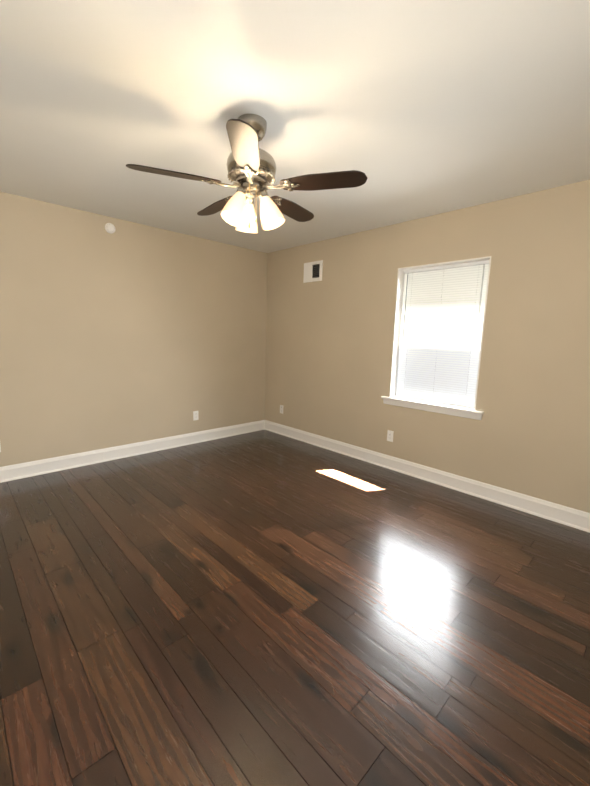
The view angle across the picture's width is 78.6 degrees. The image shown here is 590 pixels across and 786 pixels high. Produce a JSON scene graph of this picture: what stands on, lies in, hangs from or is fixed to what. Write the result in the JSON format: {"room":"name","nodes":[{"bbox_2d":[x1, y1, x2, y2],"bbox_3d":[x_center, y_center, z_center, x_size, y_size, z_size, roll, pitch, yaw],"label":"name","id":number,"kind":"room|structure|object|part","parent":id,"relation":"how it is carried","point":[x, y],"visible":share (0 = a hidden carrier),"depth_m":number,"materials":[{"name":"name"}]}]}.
{"room":"empty bedroom","nodes":[
{"label":"empty bedroom","id":0,"kind":"room"},
{"bbox_2d":[0,192,266,466],"bbox_3d":[-1.915,-0.524,3.781,4.434,2.440,0.240,-7,12,-43],"label":"wall","id":1,"kind":"structure","parent":0,"point":[126,332],"depth_m":3.69,"materials":[{"name":"paint"}]},
{"bbox_2d":[105,223,114,233],"bbox_3d":[-1.794,-1.605,3.508,0.094,0.094,0.035,-7,12,-43],"label":"smoke detector","id":2,"kind":"object","parent":1,"relation":"attached to","point":[109,227],"visible":1,"depth_m":3.50,"materials":[{"name":"white plastic"}]},
{"bbox_2d":[0,420,263,482],"bbox_3d":[-1.853,0.630,3.867,3.900,0.137,0.021,-7,12,-43],"label":"baseboard","id":3,"kind":"structure","parent":1,"relation":"attached to","point":[44,466],"depth_m":3.82,"materials":[{"name":"white paint"}]},
{"bbox_2d":[193,411,198,420],"bbox_3d":[-1.218,0.279,4.433,0.070,0.115,0.008,-7,12,-43],"label":"electrical outlet","id":4,"kind":"object","parent":1,"relation":"attached to","point":[195,415],"visible":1,"depth_m":4.43,"materials":[{"name":"white plastic"}]},
{"bbox_2d":[0,430,589,785],"bbox_3d":[-0.333,1.022,2.319,4.434,0.080,6.934,-7,12,-43],"label":"floor","id":5,"kind":"structure","parent":0,"point":[263,608],"depth_m":1.67,"materials":[{"name":"brown wood"}]},
{"bbox_2d":[0,0,589,252],"bbox_3d":[-0.224,-1.469,1.887,4.434,0.100,5.026,-7,12,-43],"label":"ceiling","id":6,"kind":"structure","parent":0,"point":[414,109],"depth_m":1.73,"materials":[{"name":"paint"}]},
{"bbox_2d":[126,114,367,232],"bbox_3d":[-0.249,-1.158,1.973,1.168,0.543,1.147,-7,12,-43],"label":"fan","id":7,"kind":"object","parent":6,"relation":"hanging from","point":[251,167],"visible":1,"depth_m":1.86,"materials":[{"name":"brown wood"}]},
{"bbox_3d":[-0.599,-1.094,1.803,0.450,0.006,0.124,-2,21,-21],"label":"blade","id":8,"kind":"part","parent":7,"relation":"part of","materials":[{"name":"brown wood"}]},
{"label":"blade","id":9,"kind":"part","parent":7,"relation":"part of","materials":[{"name":"brown wood"}]},
{"bbox_3d":[-0.215,-1.045,1.557,0.124,0.006,0.450,13,8,-5],"label":"blade","id":10,"kind":"part","parent":7,"relation":"part of","materials":[{"name":"brown wood"}]},
{"bbox_3d":[-0.021,-1.150,2.265,0.124,0.006,0.450,-7,3,34],"label":"blade","id":11,"kind":"part","parent":7,"relation":"part of","materials":[{"name":"brown wood"}]},
{"bbox_3d":[0.142,-1.080,1.843,0.450,0.006,0.124,4,-3,15],"label":"blade","id":12,"kind":"part","parent":7,"relation":"part of","materials":[{"name":"brown wood"}]},
{"bbox_2d":[265,180,589,512],"bbox_3d":[1.254,-0.399,3.525,0.240,2.440,5.026,-7,12,-43],"label":"wall","id":13,"kind":"structure","parent":0,"point":[329,341],"depth_m":3.07,"materials":[{"name":"paint"}]},
{"bbox_2d":[303,260,322,282],"bbox_3d":[0.212,-1.445,4.299,0.013,0.230,0.302,-7,12,-43],"label":"air vent","id":14,"kind":"object","parent":13,"relation":"in","point":[313,271],"visible":1,"depth_m":4.29,"materials":[{"name":"white"}]},
{"bbox_2d":[387,430,393,441],"bbox_3d":[0.986,0.445,3.733,0.008,0.115,0.070,-7,12,-43],"label":"electrical outlet","id":15,"kind":"object","parent":13,"relation":"attached to","point":[389,435],"visible":1,"depth_m":3.73,"materials":[{"name":"white plastic"}]},
{"bbox_2d":[264,420,589,532],"bbox_3d":[1.129,0.750,3.612,0.021,0.137,4.546,-7,12,-43],"label":"baseboard","id":16,"kind":"structure","parent":13,"relation":"attached to","point":[566,515],"depth_m":3.28,"materials":[{"name":"white paint"}]},
{"bbox_2d":[381,396,483,419],"bbox_3d":[1.293,0.129,3.443,0.168,0.079,0.990,-7,12,-43],"label":"window sill","id":17,"kind":"structure","parent":13,"relation":"attached to","point":[453,410],"depth_m":3.35,"materials":[{"name":"white paint"}]},
{"bbox_2d":[389,256,491,409],"bbox_3d":[1.325,-0.539,3.352,0.130,1.270,0.844,-7,12,-43],"label":"window frame","id":18,"kind":"structure","parent":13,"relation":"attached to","point":[397,326],"depth_m":3.57,"materials":[{"name":"white paint"}]},
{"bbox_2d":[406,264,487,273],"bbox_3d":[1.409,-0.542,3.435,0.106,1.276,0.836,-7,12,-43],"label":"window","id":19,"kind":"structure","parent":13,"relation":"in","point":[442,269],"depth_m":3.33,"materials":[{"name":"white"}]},
{"bbox_2d":[396,260,488,407],"bbox_3d":[1.371,-0.540,3.397,0.096,1.253,0.808,-7,12,-43],"label":"window blind","id":20,"kind":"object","parent":19,"relation":"attached to","point":[455,326],"depth_m":3.35,"materials":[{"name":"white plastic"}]},
{"bbox_2d":[402,275,407,339],"bbox_3d":[1.093,-0.851,3.568,0.014,0.651,0.010,-7,12,-43],"label":"blind wand","id":21,"kind":"object","parent":20,"relation":"hanging from","point":[405,308],"visible":0.9,"depth_m":3.57,"materials":[{"name":"grey plastic"}]},
{"bbox_3d":[1.345,-0.537,3.373,0.026,1.253,0.808,-7,12,-43],"label":"window blind rails","id":22,"kind":"part","parent":20,"relation":"part of","materials":[{"name":"white plastic"}]},
{"bbox_2d":[465,264,484,401],"bbox_3d":[1.561,-0.489,3.136,0.024,1.214,0.060,-1,9,-14],"label":"blind cord","id":23,"kind":"object","parent":20,"relation":"hanging from","point":[474,311],"depth_m":3.06,"materials":[{"name":"white fabric"}]}
]}

